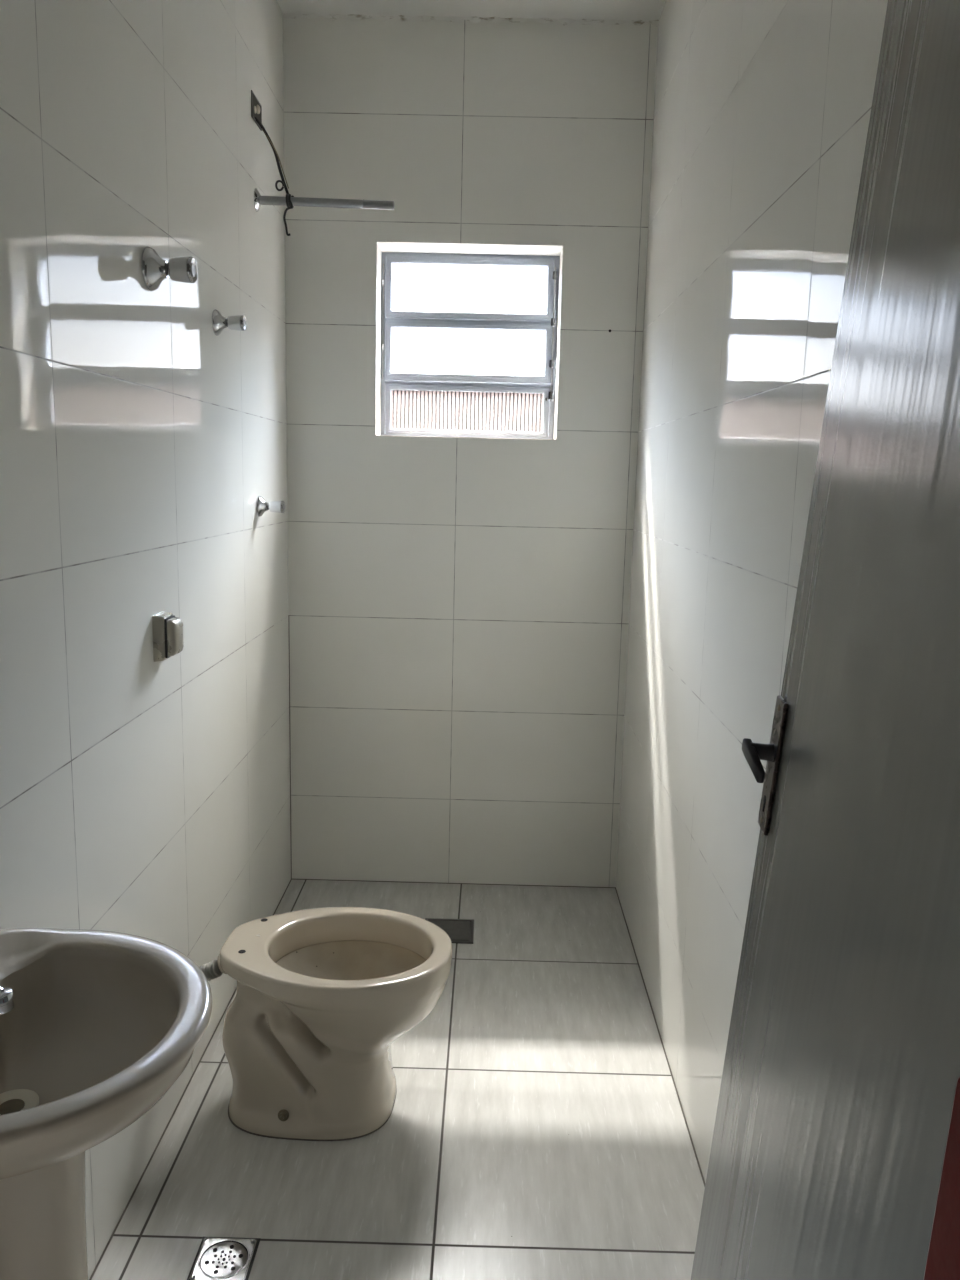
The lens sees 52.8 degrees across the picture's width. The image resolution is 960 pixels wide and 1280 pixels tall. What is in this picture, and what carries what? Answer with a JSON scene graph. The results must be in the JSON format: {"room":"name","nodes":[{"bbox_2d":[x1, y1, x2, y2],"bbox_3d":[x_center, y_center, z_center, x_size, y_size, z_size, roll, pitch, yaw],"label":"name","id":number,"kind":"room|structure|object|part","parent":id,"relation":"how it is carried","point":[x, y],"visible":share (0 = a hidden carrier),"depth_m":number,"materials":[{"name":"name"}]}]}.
{"room":"bathroom","nodes":[
{"label":"bathroom","id":0,"kind":"room"},
{"bbox_2d":[0,0,290,1279],"bbox_3d":[-0.734,-0.324,1.911,0.150,2.828,3.060,1,9,0],"label":"wall","id":1,"kind":"structure","parent":0,"point":[141,796],"depth_m":1.87,"materials":[{"name":"white tile"}]},
{"bbox_2d":[152,611,183,661],"bbox_3d":[-0.642,-0.007,2.003,0.046,0.096,0.072,1,9,0],"label":"valve","id":2,"kind":"object","parent":1,"relation":"attached to","point":[168,639],"visible":1,"depth_m":1.98,"materials":[{"name":"silver metal"}]},
{"bbox_2d":[141,246,196,291],"bbox_3d":[-0.604,-0.725,1.891,0.090,0.083,0.083,1,9,0],"label":"shower valve","id":3,"kind":"object","parent":1,"relation":"attached to","point":[154,269],"visible":1,"depth_m":1.87,"materials":[{"name":"silver metal"}]},
{"bbox_3d":[-0.584,-0.724,1.890,0.049,0.050,0.048,1,9,0],"label":"knob","id":4,"kind":"part","parent":3,"relation":"part of","materials":[{"name":"silver metal"}]},
{"bbox_2d":[200,960,221,980],"bbox_3d":[-0.634,0.759,2.159,0.117,0.092,0.052,1,9,0],"label":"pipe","id":5,"kind":"object","parent":1,"relation":"attached to","point":[211,970],"visible":0.3,"depth_m":2.14,"materials":[{"name":"white plastic"}]},
{"bbox_2d":[212,309,246,335],"bbox_3d":[-0.607,-0.770,2.348,0.072,0.061,0.061,1,9,0],"label":"valve","id":6,"kind":"object","parent":1,"relation":"attached to","point":[238,322],"visible":1,"depth_m":2.33,"materials":[{"name":"silver metal"}]},
{"bbox_3d":[-0.592,-0.770,2.348,0.043,0.036,0.035,1,9,0],"label":"knob","id":7,"kind":"part","parent":6,"relation":"part of","materials":[{"name":"silver metal"}]},
{"bbox_2d":[251,90,261,130],"bbox_3d":[-0.619,-1.471,2.688,0.008,0.068,0.110,1,9,0],"label":"junction box","id":8,"kind":"object","parent":1,"relation":"attached to","point":[256,107],"visible":1,"depth_m":2.68,"materials":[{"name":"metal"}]},
{"bbox_2d":[255,117,293,235],"bbox_3d":[-0.575,-1.292,2.704,0.108,0.313,0.041,1,9,0],"label":"cable","id":9,"kind":"object","parent":8,"relation":"hanging from","point":[289,204],"visible":1,"depth_m":2.70,"materials":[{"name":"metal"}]},
{"bbox_2d":[256,496,285,516],"bbox_3d":[-0.611,-0.391,2.833,0.076,0.061,0.061,1,9,0],"label":"valve","id":10,"kind":"object","parent":1,"relation":"attached to","point":[262,506],"visible":1,"depth_m":2.82,"materials":[{"name":"silver metal"}]},
{"bbox_3d":[-0.596,-0.391,2.833,0.046,0.036,0.035,1,9,0],"label":"knob","id":11,"kind":"part","parent":10,"relation":"part of","materials":[{"name":"silver metal"}]},
{"bbox_2d":[253,188,393,211],"bbox_3d":[-0.435,-1.231,2.714,0.388,0.062,0.062,1,9,0],"label":"pipe","id":12,"kind":"object","parent":1,"relation":"attached to","point":[259,200],"visible":1,"depth_m":2.70,"materials":[{"name":"silver metal"}]},
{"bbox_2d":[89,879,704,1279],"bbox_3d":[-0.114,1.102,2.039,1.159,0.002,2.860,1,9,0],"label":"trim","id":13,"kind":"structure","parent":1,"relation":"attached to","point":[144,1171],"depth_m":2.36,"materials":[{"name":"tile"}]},
{"bbox_2d":[91,879,704,1279],"bbox_3d":[-0.129,1.340,0.918,1.459,0.100,5.550,1,9,0],"label":"floor","id":14,"kind":"structure","parent":0,"point":[536,1129],"depth_m":2.08,"materials":[{"name":"tile"}]},
{"bbox_2d":[0,1151,87,1279],"bbox_3d":[-0.567,0.891,1.194,0.240,0.674,0.235,1,9,0],"label":"pedestal","id":15,"kind":"object","parent":14,"relation":"on","point":[43,1236],"visible":0.56,"depth_m":1.10,"materials":[{"name":"beige ceramic"}]},
{"bbox_2d":[0,928,211,1179],"bbox_3d":[-0.501,0.494,1.127,0.364,0.136,0.448,1,9,0],"label":"basin","id":16,"kind":"object","parent":15,"relation":"on","point":[101,1025],"visible":1,"depth_m":1.22,"materials":[{"name":"beige ceramic"}]},
{"bbox_2d":[0,986,13,1014],"bbox_3d":[-0.597,0.396,1.111,0.119,0.098,0.050,1,9,0],"label":"tap","id":17,"kind":"object","parent":16,"relation":"on","point":[6,994],"visible":1,"depth_m":1.11,"materials":[{"name":"silver metal"}]},
{"bbox_2d":[187,1237,260,1279],"bbox_3d":[-0.469,1.136,1.772,0.109,0.004,0.109,1,9,0],"label":"floor drain","id":18,"kind":"object","parent":14,"relation":"on","point":[217,1258],"visible":1,"depth_m":1.77,"materials":[{"name":"silver metal"}]},
{"bbox_2d":[217,907,451,1140],"bbox_3d":[-0.327,0.873,2.211,0.520,0.386,0.387,2,9,3],"label":"toilet bowl","id":19,"kind":"object","parent":14,"relation":"on","point":[313,1019],"visible":1,"depth_m":2.12,"materials":[{"name":"beige ceramic"}]},
{"bbox_2d":[425,918,473,943],"bbox_3d":[-0.100,0.926,3.082,0.160,0.005,0.160,1,9,0],"label":"linear drain","id":20,"kind":"object","parent":14,"relation":"on","point":[461,931],"visible":0.67,"depth_m":3.09,"materials":[{"name":"metal"}]},
{"bbox_2d":[283,16,657,886],"bbox_3d":[-0.062,-0.542,3.311,1.159,2.828,0.190,1,9,0],"label":"wall","id":21,"kind":"structure","parent":0,"point":[459,607],"depth_m":3.22,"materials":[{"name":"white tile"}]},
{"bbox_2d":[289,637,291,878],"bbox_3d":[-0.663,0.386,3.375,0.002,0.950,0.002,1,9,0],"label":"trim","id":22,"kind":"structure","parent":21,"relation":"attached to","point":[289,637],"depth_m":3.38,"materials":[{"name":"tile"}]},
{"bbox_2d":[375,241,563,439],"bbox_3d":[-0.039,-0.981,3.215,0.616,0.626,0.144,1,9,0],"label":"trim","id":23,"kind":"structure","parent":21,"relation":"attached to","point":[381,246],"depth_m":3.18,"materials":[{"name":"paint"}]},
{"bbox_2d":[381,252,559,438],"bbox_3d":[-0.038,-0.995,3.295,0.597,0.609,0.067,1,9,0],"label":"window","id":24,"kind":"structure","parent":21,"relation":"in","point":[546,383],"depth_m":3.29,"materials":[{"name":"metal"}]},
{"bbox_3d":[-0.327,-1.075,3.267,0.006,0.375,0.012,1,9,0],"label":"stay rod","id":25,"kind":"part","parent":24,"relation":"part of","materials":[{"name":"silver metal"}]},
{"bbox_3d":[-0.045,-0.786,3.328,0.536,0.144,0.004,1,9,0],"label":"pane","id":26,"kind":"part","parent":24,"relation":"part of","materials":[{"name":"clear glass"}]},
{"bbox_3d":[-0.044,-0.789,3.330,0.562,0.167,0.032,1,9,0],"label":"sash","id":27,"kind":"part","parent":24,"relation":"part of","materials":[{"name":"metal"}]},
{"bbox_3d":[-0.040,-0.979,3.296,0.562,0.195,0.036,1,9,0],"label":"sash","id":28,"kind":"part","parent":24,"relation":"part of","materials":[{"name":"metal"}]},
{"bbox_3d":[-0.035,-1.186,3.262,0.562,0.201,0.036,1,9,0],"label":"sash","id":29,"kind":"part","parent":24,"relation":"part of","materials":[{"name":"metal"}]},
{"bbox_3d":[0.245,-1.029,3.266,0.015,0.437,0.014,1,9,0],"label":"operating rod","id":30,"kind":"part","parent":24,"relation":"part of","materials":[{"name":"silver metal"}]},
{"bbox_3d":[0.253,-0.895,3.284,0.010,0.167,0.019,1,9,0],"label":"lever","id":31,"kind":"part","parent":24,"relation":"part of","materials":[{"name":"metal"}]},
{"bbox_2d":[283,13,658,27],"bbox_3d":[-0.030,-1.911,2.980,1.158,0.017,0.013,1,9,0],"label":"trim","id":32,"kind":"structure","parent":21,"relation":"attached to","point":[403,18],"depth_m":2.98,"materials":[{"name":"paint"}]},
{"bbox_2d":[277,0,665,20],"bbox_3d":[-0.046,-1.751,1.599,1.459,0.120,3.190,1,9,0],"label":"ceiling","id":33,"kind":"structure","parent":0,"point":[645,10],"depth_m":2.92,"materials":[{"name":"white paint"}]},
{"bbox_2d":[616,0,887,1182],"bbox_3d":[0.575,-0.292,1.900,0.150,2.828,3.060,1,9,0],"label":"wall","id":34,"kind":"structure","parent":0,"point":[762,108],"depth_m":2.00,"materials":[{"name":"white tile"}]},
{"bbox_3d":[-0.100,-0.047,0.332,1.459,2.828,0.130,1,9,0],"label":"wall","id":35,"kind":"structure","parent":0,"visible":0},
{"bbox_2d":[691,0,959,1279],"bbox_3d":[0.310,0.245,0.794,0.182,2.122,0.656,2,9,5],"label":"door","id":36,"kind":"structure","parent":35,"relation":"in","point":[841,1069],"depth_m":0.79,"materials":[{"name":"grey paint"}]},
{"bbox_3d":[0.306,0.131,1.049,0.033,0.035,0.054,1,9,0],"label":"lever","id":37,"kind":"part","parent":36,"relation":"part of","materials":[{"name":"metal"}]},
{"bbox_3d":[0.322,0.138,1.063,0.015,0.150,0.042,2,9,5],"label":"handle plate","id":38,"kind":"part","parent":36,"relation":"part of","materials":[{"name":"brown metal"}]},
{"bbox_2d":[923,1077,959,1279],"bbox_3d":[0.377,0.786,0.461,0.468,1.165,0.142,1,9,0],"label":"trim","id":39,"kind":"structure","parent":35,"relation":"attached to","point":[943,1257],"depth_m":0.43,"materials":[{"name":"red paint"}]},
{"label":"outside","id":40,"kind":"structure","parent":0,"visible":0},
{"bbox_2d":[391,390,543,431],"bbox_3d":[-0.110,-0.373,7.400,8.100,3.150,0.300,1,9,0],"label":"window pane","id":41,"kind":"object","parent":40,"point":[395,391],"depth_m":7.08,"materials":[{"name":"glass"}]}
]}

